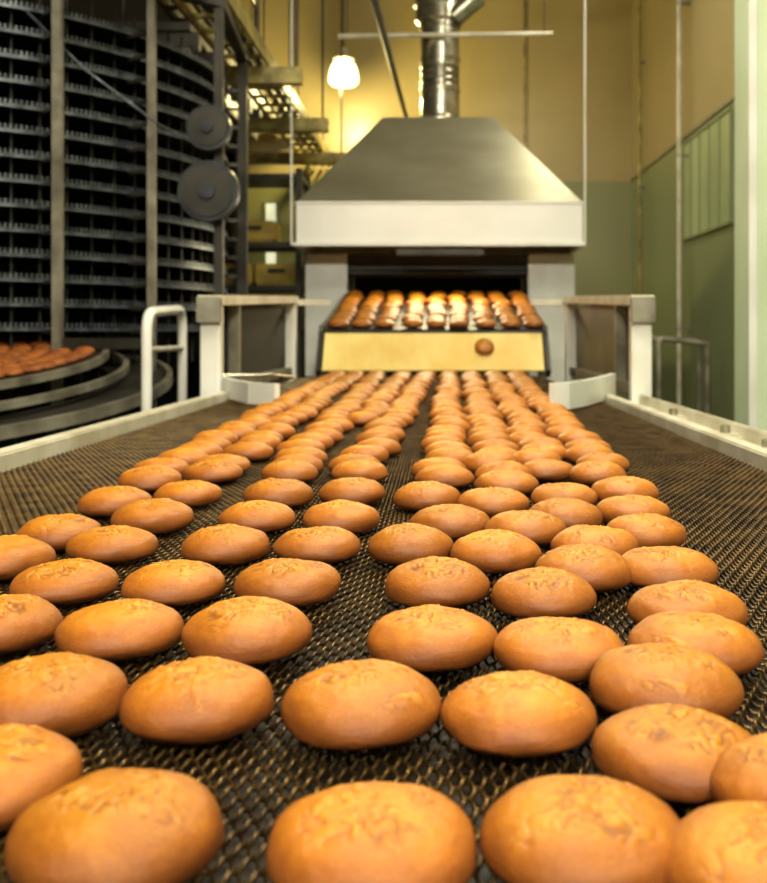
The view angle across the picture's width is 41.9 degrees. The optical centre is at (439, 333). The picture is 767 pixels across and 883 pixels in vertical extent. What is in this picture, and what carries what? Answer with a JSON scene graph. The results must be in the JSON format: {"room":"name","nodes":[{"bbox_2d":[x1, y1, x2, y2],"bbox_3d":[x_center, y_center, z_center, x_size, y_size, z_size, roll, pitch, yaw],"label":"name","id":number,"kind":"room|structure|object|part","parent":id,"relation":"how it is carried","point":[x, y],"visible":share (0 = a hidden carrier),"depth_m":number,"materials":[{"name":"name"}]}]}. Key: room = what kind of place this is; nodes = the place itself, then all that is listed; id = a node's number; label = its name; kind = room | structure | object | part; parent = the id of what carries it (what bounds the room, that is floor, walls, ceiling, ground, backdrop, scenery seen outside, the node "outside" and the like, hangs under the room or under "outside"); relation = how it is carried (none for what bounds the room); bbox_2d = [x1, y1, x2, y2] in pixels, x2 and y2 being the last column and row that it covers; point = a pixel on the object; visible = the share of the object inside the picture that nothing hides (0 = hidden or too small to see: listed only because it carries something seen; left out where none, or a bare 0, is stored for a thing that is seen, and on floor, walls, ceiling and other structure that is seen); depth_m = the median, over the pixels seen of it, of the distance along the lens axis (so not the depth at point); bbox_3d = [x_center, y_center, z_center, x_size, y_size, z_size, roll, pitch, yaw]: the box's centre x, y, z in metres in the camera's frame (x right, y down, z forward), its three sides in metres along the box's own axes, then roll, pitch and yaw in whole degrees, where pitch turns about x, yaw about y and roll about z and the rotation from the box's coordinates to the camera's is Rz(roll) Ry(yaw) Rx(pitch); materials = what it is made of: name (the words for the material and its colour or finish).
{"room":"processing plant","nodes":[
{"label":"processing plant","id":0,"kind":"room"},
{"bbox_2d":[1,0,234,418],"bbox_3d":[-4.075,-1.578,10.650,3.850,5.500,0.100,0,0,0],"label":"wall","id":1,"kind":"structure","parent":0,"point":[102,9],"depth_m":10.60,"materials":[{"name":"paint"}]},
{"bbox_2d":[239,0,631,399],"bbox_3d":[-1.850,-1.578,12.075,8.300,5.500,0.150,0,0,0],"label":"wall","id":2,"kind":"structure","parent":0,"point":[491,68],"depth_m":12.00,"materials":[{"name":"paint"}]},
{"bbox_2d":[263,202,265,262],"bbox_3d":[-2.100,-1.178,11.979,0.030,0.800,0.013,0,0,0],"label":"mullion","id":3,"kind":"object","parent":2,"relation":"attached to","point":[264,203],"visible":0.36,"depth_m":11.97,"materials":[{"name":"green paint"}]},
{"bbox_2d":[266,203,275,262],"bbox_3d":[-2.025,-1.178,11.992,0.150,0.800,0.015,0,0,0],"label":"pane","id":4,"kind":"object","parent":2,"relation":"attached to","point":[270,207],"visible":0.36,"depth_m":11.98,"materials":[{"name":"white glass"}]},
{"bbox_2d":[276,202,278,262],"bbox_3d":[-1.950,-1.178,11.979,0.030,0.800,0.013,0,0,0],"label":"mullion","id":5,"kind":"object","parent":2,"relation":"attached to","point":[277,204],"visible":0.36,"depth_m":11.97,"materials":[{"name":"green paint"}]},
{"bbox_2d":[370,0,407,116],"bbox_3d":[-0.400,-1.878,4.500,0.050,1.150,14.904,0,0,0],"label":"overhead cable","id":6,"kind":"object","parent":2,"relation":"attached to","point":[375,5],"visible":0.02,"depth_m":7.27,"materials":[{"name":"metal"}]},
{"bbox_2d":[523,0,525,147],"bbox_3d":[1.015,-1.578,11.990,0.030,5.500,0.020,0,0,0],"label":"trim","id":7,"kind":"structure","parent":2,"relation":"attached to","point":[524,1],"depth_m":11.98,"materials":[{"name":"metal"}]},
{"bbox_2d":[632,0,734,421],"bbox_3d":[2.375,-1.578,4.575,0.150,5.500,15.150,0,0,0],"label":"wall","id":8,"kind":"structure","parent":0,"point":[708,26],"depth_m":9.33,"materials":[{"name":"paint"}]},
{"bbox_2d":[638,0,645,294],"bbox_3d":[2.260,-1.578,11.200,0.080,5.500,0.040,0,0,0],"label":"pipe","id":9,"kind":"object","parent":8,"relation":"attached to","point":[640,61],"visible":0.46,"depth_m":11.18,"materials":[{"name":"metal"}]},
{"bbox_2d":[630,95,734,181],"bbox_3d":[2.292,-1.843,9.100,0.015,0.030,5.800,0,0,0],"label":"trim","id":10,"kind":"structure","parent":8,"relation":"attached to","point":[732,98],"depth_m":9.07,"materials":[{"name":"metal"}]},
{"bbox_2d":[682,146,682,238],"bbox_3d":[2.279,-1.328,9.400,0.013,0.900,0.030,0,0,0],"label":"mullion","id":11,"kind":"object","parent":8,"relation":"attached to","point":[682,146],"visible":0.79,"depth_m":9.39,"materials":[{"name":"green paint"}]},
{"bbox_2d":[676,0,690,405],"bbox_3d":[2.239,-1.578,9.200,0.122,5.500,0.044,0,0,0],"label":"pipe","id":12,"kind":"object","parent":8,"relation":"attached to","point":[679,3],"visible":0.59,"depth_m":9.18,"materials":[{"name":"grey metal"}]},
{"bbox_2d":[690,139,691,235],"bbox_3d":[2.279,-1.328,9.090,0.013,0.900,0.030,0,0,0],"label":"mullion","id":13,"kind":"object","parent":8,"relation":"attached to","point":[690,139],"visible":1,"depth_m":9.07,"materials":[{"name":"green paint"}]},
{"bbox_2d":[698,133,700,233],"bbox_3d":[2.279,-1.328,8.780,0.013,0.900,0.030,0,0,0],"label":"mullion","id":14,"kind":"object","parent":8,"relation":"attached to","point":[699,134],"visible":1,"depth_m":8.77,"materials":[{"name":"green paint"}]},
{"bbox_2d":[682,105,731,145],"bbox_3d":[2.279,-1.778,8.625,0.013,0.024,1.590,0,0,0],"label":"bar","id":15,"kind":"object","parent":8,"relation":"attached to","point":[726,110],"visible":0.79,"depth_m":8.50,"materials":[{"name":"green paint"}]},
{"bbox_2d":[682,220,731,241],"bbox_3d":[2.279,-0.878,8.625,0.013,0.024,1.590,0,0,0],"label":"bar","id":16,"kind":"object","parent":8,"relation":"attached to","point":[727,222],"visible":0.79,"depth_m":8.49,"materials":[{"name":"green paint"}]},
{"bbox_2d":[683,108,732,238],"bbox_3d":[2.292,-1.328,8.625,0.015,0.900,1.550,0,0,0],"label":"pane","id":17,"kind":"object","parent":8,"relation":"attached to","point":[725,118],"visible":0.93,"depth_m":8.54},
{"bbox_2d":[708,124,709,229],"bbox_3d":[2.279,-1.328,8.470,0.013,0.900,0.030,0,0,0],"label":"mullion","id":18,"kind":"object","parent":8,"relation":"attached to","point":[708,124],"visible":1,"depth_m":8.46,"materials":[{"name":"green paint"}]},
{"bbox_2d":[718,116,720,225],"bbox_3d":[2.279,-1.328,8.160,0.013,0.900,0.030,0,0,0],"label":"mullion","id":19,"kind":"object","parent":8,"relation":"attached to","point":[719,118],"visible":1,"depth_m":8.14,"materials":[{"name":"green paint"}]},
{"bbox_2d":[729,107,731,221],"bbox_3d":[2.279,-1.328,7.850,0.013,0.900,0.030,0,0,0],"label":"mullion","id":20,"kind":"object","parent":8,"relation":"attached to","point":[730,110],"visible":1,"depth_m":7.83,"materials":[{"name":"green paint"}]},
{"bbox_2d":[735,0,766,430],"bbox_3d":[2.033,-1.578,5.865,0.535,5.500,0.310,0,0,0],"label":"pillar","id":21,"kind":"structure","parent":0,"point":[741,6],"depth_m":5.72,"materials":[{"name":"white paint"}]},
{"bbox_3d":[1.788,-1.578,5.715,0.045,5.500,0.010,0,0,0],"label":"edge strip","id":22,"kind":"part","parent":21,"relation":"part of","materials":[{"name":"white paint"}]},
{"bbox_3d":[-1.850,-4.378,4.500,8.300,0.100,15.000,0,0,0],"label":"ceiling","id":23,"kind":"structure","parent":0,"visible":0},
{"bbox_2d":[121,0,302,85],"bbox_3d":[-1.700,-3.068,7.250,1.400,2.520,0.100,0,0,0],"label":"crossbeam","id":24,"kind":"object","parent":23,"relation":"hanging from","point":[257,75],"visible":0.45,"depth_m":7.20,"materials":[{"name":"metal"}]},
{"bbox_3d":[-2.300,-3.128,7.250,0.020,2.400,0.020,0,0,0],"label":"rod","id":25,"kind":"part","parent":24,"relation":"part of","materials":[{"name":"metal"}]},
{"bbox_3d":[-1.050,-3.128,7.250,0.020,2.400,0.020,0,0,0],"label":"rod","id":26,"kind":"part","parent":24,"relation":"part of","materials":[{"name":"metal"}]},
{"bbox_2d":[157,0,306,137],"bbox_3d":[-1.780,-3.328,8.150,0.424,2.000,7.500,0,0,0],"label":"cable tray","id":27,"kind":"object","parent":23,"relation":"hanging from","point":[172,11],"visible":0.1,"depth_m":7.48,"materials":[{"name":"metal"}]},
{"bbox_3d":[-1.580,-2.383,8.150,0.024,0.110,7.500,0,0,0],"label":"rail","id":28,"kind":"part","parent":27,"relation":"part of","materials":[{"name":"metal"}]},
{"bbox_2d":[173,0,333,169],"bbox_3d":[-1.400,-3.138,8.250,0.324,2.380,7.300,0,0,0],"label":"cable tray","id":29,"kind":"object","parent":23,"relation":"hanging from","point":[200,20],"visible":0.61,"depth_m":7.35,"materials":[{"name":"metal"}]},
{"bbox_3d":[-1.250,-2.003,8.250,0.024,0.110,7.300,0,0,0],"label":"rail","id":30,"kind":"part","parent":29,"relation":"part of","materials":[{"name":"metal"}]},
{"bbox_2d":[232,0,328,132],"bbox_3d":[-1.700,-3.068,8.950,1.400,2.520,0.100,0,0,0],"label":"crossbeam","id":31,"kind":"object","parent":23,"relation":"hanging from","point":[255,124],"visible":0.55,"depth_m":8.90,"materials":[{"name":"metal"}]},
{"bbox_3d":[-1.050,-3.128,8.950,0.020,2.400,0.020,0,0,0],"label":"rod","id":32,"kind":"part","parent":31,"relation":"part of","materials":[{"name":"metal"}]},
{"bbox_2d":[226,0,345,164],"bbox_3d":[-1.700,-3.068,10.650,1.400,2.520,0.100,0,0,0],"label":"crossbeam","id":33,"kind":"object","parent":23,"relation":"hanging from","point":[254,158],"visible":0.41,"depth_m":10.60,"materials":[{"name":"metal"}]},
{"bbox_3d":[-1.050,-3.128,10.650,0.020,2.400,0.020,0,0,0],"label":"rod","id":34,"kind":"part","parent":33,"relation":"part of","materials":[{"name":"metal"}]},
{"bbox_2d":[329,0,358,87],"bbox_3d":[-1.060,-3.523,11.000,0.330,1.610,0.330,0,0,0],"label":"pendant lamp","id":35,"kind":"object","parent":23,"relation":"hanging from","point":[350,78],"visible":0.87,"depth_m":10.90,"materials":[{"name":"glass"}]},
{"bbox_3d":[-1.060,-3.083,11.000,0.240,0.130,0.240,0,0,0],"label":"lamp shade","id":36,"kind":"part","parent":35,"relation":"part of","materials":[{"name":"white glass"}]},
{"bbox_3d":[-1.060,-2.881,11.000,0.330,0.325,0.330,0,0,0],"label":"globe","id":37,"kind":"part","parent":35,"relation":"part of","materials":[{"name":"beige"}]},
{"bbox_3d":[-1.060,-3.718,11.000,0.020,1.220,0.020,0,0,0],"label":"cord","id":38,"kind":"part","parent":35,"relation":"part of","materials":[{"name":"metal"}]},
{"bbox_2d":[290,0,585,254],"bbox_3d":[-0.014,-2.515,8.831,2.358,3.625,1.738,0,0,0],"label":"extractor hood","id":39,"kind":"object","parent":23,"relation":"hanging from","point":[439,178],"visible":0.98,"depth_m":8.13,"materials":[{"name":"metal"}]},
{"bbox_2d":[396,249,483,255],"bbox_3d":[0.000,-0.653,7.995,0.700,0.050,0.070,0,0,0],"label":"lamp","id":40,"kind":"object","parent":39,"relation":"attached to","point":[400,252],"visible":1,"depth_m":7.96,"materials":[{"name":"metal"}]},
{"bbox_3d":[-1.850,1.222,4.500,8.300,0.100,15.000,0,0,0],"label":"floor","id":41,"kind":"structure","parent":0,"visible":0},
{"bbox_2d":[0,331,172,439],"bbox_3d":[-3.000,0.575,4.916,3.260,1.193,3.245,0,0,0],"label":"conveyor","id":42,"kind":"object","parent":41,"relation":"on","point":[29,361],"visible":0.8,"depth_m":4.65,"materials":[{"name":"metal"}]},
{"bbox_3d":[-1.635,0.771,4.277,0.050,0.803,0.050,0,0,0],"label":"leg","id":43,"kind":"part","parent":42,"relation":"part of","materials":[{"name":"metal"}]},
{"bbox_3d":[-1.986,0.673,6.005,0.050,0.998,0.050,0,0,0],"label":"leg","id":44,"kind":"part","parent":42,"relation":"part of","materials":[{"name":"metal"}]},
{"bbox_2d":[0,0,247,448],"bbox_3d":[-3.062,-0.384,6.507,3.764,3.112,3.673,0,0,0],"label":"conveyor","id":45,"kind":"object","parent":41,"relation":"on","point":[117,183],"visible":0.88,"depth_m":5.63,"materials":[{"name":"metal"}]},
{"bbox_3d":[-2.024,-1.165,5.189,0.020,0.020,0.233,0,0,-40],"label":"arm","id":46,"kind":"part","parent":45,"relation":"part of","materials":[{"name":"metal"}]},
{"bbox_3d":[-2.024,-1.037,5.189,0.020,0.020,0.233,0,0,-40],"label":"arm","id":47,"kind":"part","parent":45,"relation":"part of","materials":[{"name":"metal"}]},
{"bbox_3d":[-2.024,-0.909,5.189,0.020,0.020,0.233,0,0,-40],"label":"arm","id":48,"kind":"part","parent":45,"relation":"part of","materials":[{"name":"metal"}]},
{"bbox_3d":[-2.024,-0.781,5.189,0.020,0.020,0.233,0,0,-40],"label":"arm","id":49,"kind":"part","parent":45,"relation":"part of","materials":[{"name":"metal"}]},
{"bbox_3d":[-2.024,-0.653,5.189,0.020,0.020,0.233,0,0,-40],"label":"arm","id":50,"kind":"part","parent":45,"relation":"part of","materials":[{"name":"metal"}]},
{"bbox_3d":[-2.024,-0.525,5.189,0.020,0.020,0.233,0,0,-40],"label":"arm","id":51,"kind":"part","parent":45,"relation":"part of","materials":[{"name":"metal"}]},
{"bbox_3d":[-2.024,-0.397,5.189,0.020,0.020,0.233,0,0,-40],"label":"arm","id":52,"kind":"part","parent":45,"relation":"part of","materials":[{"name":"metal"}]},
{"bbox_3d":[-2.024,-0.269,5.189,0.020,0.020,0.233,0,0,-40],"label":"arm","id":53,"kind":"part","parent":45,"relation":"part of","materials":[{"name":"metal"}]},
{"bbox_3d":[-2.024,-1.677,5.189,0.020,0.020,0.233,0,0,-40],"label":"arm","id":54,"kind":"part","parent":45,"relation":"part of","materials":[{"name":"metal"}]},
{"bbox_3d":[-2.024,-1.549,5.189,0.020,0.020,0.233,0,0,-40],"label":"arm","id":55,"kind":"part","parent":45,"relation":"part of","materials":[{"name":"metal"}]},
{"bbox_3d":[-2.024,-1.421,5.189,0.020,0.020,0.233,0,0,-40],"label":"arm","id":56,"kind":"part","parent":45,"relation":"part of","materials":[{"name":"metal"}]},
{"bbox_3d":[-2.024,-1.293,5.189,0.020,0.020,0.233,0,0,-40],"label":"arm","id":57,"kind":"part","parent":45,"relation":"part of","materials":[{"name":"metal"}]},
{"bbox_3d":[-2.024,-0.141,5.189,0.020,0.020,0.233,0,0,-40],"label":"arm","id":58,"kind":"part","parent":45,"relation":"part of","materials":[{"name":"metal"}]},
{"bbox_3d":[-2.024,-0.013,5.189,0.020,0.020,0.233,0,0,-40],"label":"arm","id":59,"kind":"part","parent":45,"relation":"part of","materials":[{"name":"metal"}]},
{"bbox_3d":[-1.950,-0.378,5.100,0.048,3.100,0.048,0,0,0],"label":"post","id":60,"kind":"part","parent":45,"relation":"part of","materials":[{"name":"metal"}]},
{"bbox_3d":[-1.681,-0.013,5.603,0.194,0.020,0.020,0,0,33],"label":"arm","id":61,"kind":"part","parent":45,"relation":"part of","materials":[{"name":"metal"}]},
{"bbox_3d":[-1.681,-1.165,5.603,0.194,0.020,0.020,0,0,33],"label":"arm","id":62,"kind":"part","parent":45,"relation":"part of","materials":[{"name":"metal"}]},
{"bbox_3d":[-1.681,-1.037,5.603,0.194,0.020,0.020,0,0,33],"label":"arm","id":63,"kind":"part","parent":45,"relation":"part of","materials":[{"name":"metal"}]},
{"bbox_3d":[-1.681,-0.909,5.603,0.194,0.020,0.020,0,0,33],"label":"arm","id":64,"kind":"part","parent":45,"relation":"part of","materials":[{"name":"metal"}]},
{"bbox_3d":[-1.681,-0.781,5.603,0.194,0.020,0.020,0,0,33],"label":"arm","id":65,"kind":"part","parent":45,"relation":"part of","materials":[{"name":"metal"}]},
{"bbox_3d":[-1.681,-0.653,5.603,0.194,0.020,0.020,0,0,33],"label":"arm","id":66,"kind":"part","parent":45,"relation":"part of","materials":[{"name":"metal"}]},
{"bbox_3d":[-1.681,-0.525,5.603,0.194,0.020,0.020,0,0,33],"label":"arm","id":67,"kind":"part","parent":45,"relation":"part of","materials":[{"name":"metal"}]},
{"bbox_3d":[-1.681,-0.397,5.603,0.194,0.020,0.020,0,0,33],"label":"arm","id":68,"kind":"part","parent":45,"relation":"part of","materials":[{"name":"metal"}]},
{"bbox_3d":[-1.681,-0.269,5.603,0.194,0.020,0.020,0,0,33],"label":"arm","id":69,"kind":"part","parent":45,"relation":"part of","materials":[{"name":"metal"}]},
{"bbox_3d":[-1.681,-1.677,5.603,0.194,0.020,0.020,0,0,33],"label":"arm","id":70,"kind":"part","parent":45,"relation":"part of","materials":[{"name":"metal"}]},
{"bbox_3d":[-1.681,-1.549,5.603,0.194,0.020,0.020,0,0,33],"label":"arm","id":71,"kind":"part","parent":45,"relation":"part of","materials":[{"name":"metal"}]},
{"bbox_3d":[-1.681,-1.421,5.603,0.194,0.020,0.020,0,0,33],"label":"arm","id":72,"kind":"part","parent":45,"relation":"part of","materials":[{"name":"metal"}]},
{"bbox_3d":[-1.681,-1.293,5.603,0.194,0.020,0.020,0,0,33],"label":"arm","id":73,"kind":"part","parent":45,"relation":"part of","materials":[{"name":"metal"}]},
{"bbox_3d":[-1.681,-0.141,5.603,0.194,0.020,0.020,0,0,33],"label":"arm","id":74,"kind":"part","parent":45,"relation":"part of","materials":[{"name":"metal"}]},
{"bbox_3d":[-1.600,-0.378,5.550,0.044,3.100,0.044,0,0,0],"label":"post","id":75,"kind":"part","parent":45,"relation":"part of","materials":[{"name":"metal"}]},
{"bbox_3d":[-1.270,-0.378,5.750,0.050,3.100,0.050,0,0,0],"label":"post","id":76,"kind":"part","parent":45,"relation":"part of","materials":[{"name":"metal"}]},
{"bbox_3d":[-1.431,-1.165,6.888,0.144,0.020,0.020,0,0,-9],"label":"arm","id":77,"kind":"part","parent":45,"relation":"part of","materials":[{"name":"metal"}]},
{"bbox_3d":[-1.431,-0.781,6.888,0.144,0.020,0.020,0,0,-9],"label":"arm","id":78,"kind":"part","parent":45,"relation":"part of","materials":[{"name":"metal"}]},
{"bbox_3d":[-1.431,-0.653,6.888,0.144,0.020,0.020,0,0,-9],"label":"arm","id":79,"kind":"part","parent":45,"relation":"part of","materials":[{"name":"metal"}]},
{"bbox_3d":[-1.431,-0.525,6.888,0.144,0.020,0.020,0,0,-9],"label":"arm","id":80,"kind":"part","parent":45,"relation":"part of","materials":[{"name":"metal"}]},
{"bbox_3d":[-1.431,-0.397,6.888,0.144,0.020,0.020,0,0,-9],"label":"arm","id":81,"kind":"part","parent":45,"relation":"part of","materials":[{"name":"metal"}]},
{"bbox_3d":[-1.431,-1.677,6.888,0.144,0.020,0.020,0,0,-9],"label":"arm","id":82,"kind":"part","parent":45,"relation":"part of","materials":[{"name":"metal"}]},
{"bbox_3d":[-1.431,-1.549,6.888,0.144,0.020,0.020,0,0,-9],"label":"arm","id":83,"kind":"part","parent":45,"relation":"part of","materials":[{"name":"metal"}]},
{"bbox_3d":[-1.431,-1.293,6.888,0.144,0.020,0.020,0,0,-9],"label":"arm","id":84,"kind":"part","parent":45,"relation":"part of","materials":[{"name":"metal"}]},
{"bbox_3d":[-1.360,-0.378,6.900,0.060,3.100,0.060,0,0,0],"label":"post","id":85,"kind":"part","parent":45,"relation":"part of","materials":[{"name":"metal"}]},
{"bbox_2d":[141,305,186,411],"bbox_3d":[-1.330,0.512,4.850,0.048,1.320,0.748,0,0,-2],"label":"guard rail","id":86,"kind":"object","parent":41,"relation":"on","point":[150,313],"visible":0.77,"depth_m":4.62,"materials":[{"name":"white metal"}]},
{"bbox_3d":[-1.330,0.072,4.850,0.028,0.028,0.700,0,0,-2],"label":"rail","id":87,"kind":"part","parent":86,"relation":"part of","materials":[{"name":"white metal"}]},
{"bbox_2d":[100,0,261,292],"bbox_3d":[-3.650,-0.988,8.275,3.900,4.320,2.650,0,0,0],"label":"walkway","id":88,"kind":"object","parent":41,"relation":"on","point":[189,34],"visible":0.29,"depth_m":7.40,"materials":[{"name":"metal"}]},
{"bbox_3d":[-1.750,-2.668,8.275,0.040,0.960,2.490,0,0,0],"label":"handrail","id":89,"kind":"part","parent":88,"relation":"part of","materials":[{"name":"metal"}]},
{"bbox_2d":[157,282,209,407],"bbox_3d":[-2.600,0.122,10.080,0.600,2.100,0.440,0,0,0],"label":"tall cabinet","id":90,"kind":"object","parent":41,"relation":"on","point":[193,367],"visible":0.06,"depth_m":9.88,"materials":[{"name":"metal"}]},
{"bbox_2d":[201,168,309,380],"bbox_3d":[-1.740,-0.178,9.500,0.940,2.700,0.620,0,0,0],"label":"rack","id":91,"kind":"object","parent":41,"relation":"on","point":[264,236],"visible":0.27,"depth_m":9.30,"materials":[{"name":"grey metal"}]},
{"bbox_2d":[224,242,303,252],"bbox_3d":[-1.740,-0.823,9.500,0.920,0.050,0.600,0,0,0],"label":"shelf","id":92,"kind":"object","parent":91,"relation":"attached to","point":[253,247],"depth_m":9.22,"materials":[{"name":"metal"}]},
{"bbox_2d":[224,285,304,292],"bbox_3d":[-1.740,-0.423,9.500,0.920,0.050,0.600,0,0,0],"label":"shelf","id":93,"kind":"object","parent":91,"relation":"attached to","point":[230,288],"depth_m":9.20,"materials":[{"name":"metal"}]},
{"bbox_2d":[234,173,308,187],"bbox_3d":[-1.740,-1.453,9.500,0.920,0.050,0.600,0,0,0],"label":"shelf","id":94,"kind":"object","parent":91,"relation":"attached to","point":[255,180],"depth_m":9.30,"materials":[{"name":"metal"}]},
{"bbox_2d":[0,295,766,882],"bbox_3d":[-0.060,0.461,3.180,1.950,1.422,6.960,0,0,0],"label":"conveyor","id":95,"kind":"object","parent":41,"relation":"on","point":[710,471],"visible":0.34,"depth_m":1.50,"materials":[{"name":"brown metal"}]},
{"bbox_3d":[-0.901,0.276,2.000,0.047,0.072,4.600,0,0,0],"label":"rail","id":96,"kind":"part","parent":95,"relation":"part of","materials":[{"name":"white metal"}]},
{"bbox_3d":[-0.985,0.522,4.320,0.085,1.300,0.080,0,0,0],"label":"post","id":97,"kind":"part","parent":95,"relation":"part of","materials":[{"name":"white metal"}]},
{"bbox_3d":[-0.985,0.037,4.775,0.060,0.370,0.050,0,0,0],"label":"post","id":98,"kind":"part","parent":95,"relation":"part of","materials":[{"name":"metal"}]},
{"bbox_3d":[-0.810,0.227,4.067,0.082,0.080,0.738,0,0,-28],"label":"guide plate","id":99,"kind":"part","parent":95,"relation":"part of","materials":[{"name":"white metal"}]},
{"bbox_3d":[-1.018,0.050,5.600,0.025,0.445,1.800,0,0,0],"label":"panel","id":100,"kind":"part","parent":95,"relation":"part of","materials":[{"name":"black metal"}]},
{"bbox_3d":[-0.770,0.197,4.615,0.169,0.046,0.564,0,0,25],"label":"guide rod","id":101,"kind":"part","parent":95,"relation":"part of","materials":[{"name":"metal"}]},
{"bbox_3d":[-0.985,0.482,6.550,0.085,1.380,0.100,0,0,0],"label":"post","id":102,"kind":"part","parent":95,"relation":"part of","materials":[{"name":"white metal"}]},
{"bbox_2d":[0,370,766,882],"bbox_3d":[-0.079,0.248,3.376,1.252,0.047,6.202,0,0,0],"label":"buns","id":103,"kind":"object","parent":95,"relation":"on","point":[671,693],"visible":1,"depth_m":0.79,"materials":[{"name":"orange food"}]},
{"bbox_3d":[0.865,0.482,6.550,0.085,1.380,0.100,0,0,0],"label":"post","id":104,"kind":"part","parent":95,"relation":"part of","materials":[{"name":"white metal"}]},
{"bbox_3d":[0.598,0.220,3.934,0.076,0.095,0.955,0,0,23],"label":"guide plate","id":105,"kind":"part","parent":95,"relation":"part of","materials":[{"name":"white metal"}]},
{"bbox_3d":[0.897,0.050,5.600,0.025,0.445,1.800,0,0,0],"label":"panel","id":106,"kind":"part","parent":95,"relation":"part of","materials":[{"name":"metal"}]},
{"bbox_3d":[0.865,0.037,4.775,0.060,0.370,0.050,0,0,0],"label":"post","id":107,"kind":"part","parent":95,"relation":"part of","materials":[{"name":"metal"}]},
{"bbox_3d":[0.865,0.522,4.320,0.085,1.300,0.080,0,0,0],"label":"post","id":108,"kind":"part","parent":95,"relation":"part of","materials":[{"name":"white metal"}]},
{"bbox_3d":[0.686,0.280,2.000,0.037,0.065,4.600,0,0,0],"label":"rail","id":109,"kind":"part","parent":95,"relation":"part of","materials":[{"name":"white metal"}]},
{"bbox_2d":[315,294,550,377],"bbox_3d":[-0.045,0.415,7.521,1.570,1.514,2.001,0,0,0],"label":"conveyor","id":110,"kind":"object","parent":41,"relation":"on","point":[398,347],"visible":0.66,"depth_m":6.67,"materials":[{"name":"metal"}]},
{"bbox_3d":[-0.800,0.572,6.950,0.060,1.200,0.060,0,0,0],"label":"leg","id":111,"kind":"part","parent":110,"relation":"part of","materials":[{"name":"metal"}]},
{"bbox_2d":[328,291,543,354],"bbox_3d":[-0.021,-0.114,7.531,1.537,0.502,1.899,0,0,0],"label":"buns","id":112,"kind":"object","parent":110,"relation":"on","point":[414,312],"visible":1,"depth_m":7.35,"materials":[{"name":"brown food"}]},
{"bbox_3d":[0.710,0.572,6.950,0.060,1.200,0.060,0,0,0],"label":"leg","id":113,"kind":"part","parent":110,"relation":"part of","materials":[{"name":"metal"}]},
{"bbox_2d":[305,254,574,382],"bbox_3d":[0.000,0.232,10.100,2.320,1.880,3.000,0,0,0],"label":"oven","id":114,"kind":"object","parent":41,"relation":"on","point":[327,276],"visible":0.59,"depth_m":8.61,"materials":[{"name":"white metal"}]},
{"bbox_3d":[-0.980,0.242,8.750,0.360,1.860,0.300,0,0,0],"label":"panel","id":115,"kind":"part","parent":114,"relation":"part of","materials":[{"name":"white metal"}]},
{"bbox_3d":[0.960,0.242,8.750,0.400,1.860,0.300,0,0,0],"label":"panel","id":116,"kind":"part","parent":114,"relation":"part of","materials":[{"name":"white metal"}]},
{"bbox_2d":[652,336,709,413],"bbox_3d":[1.860,0.593,7.750,0.520,1.158,0.740,0,0,0],"label":"railing","id":117,"kind":"object","parent":41,"relation":"on","point":[658,340],"visible":0.55,"depth_m":7.39,"materials":[{"name":"metal"}]}
]}

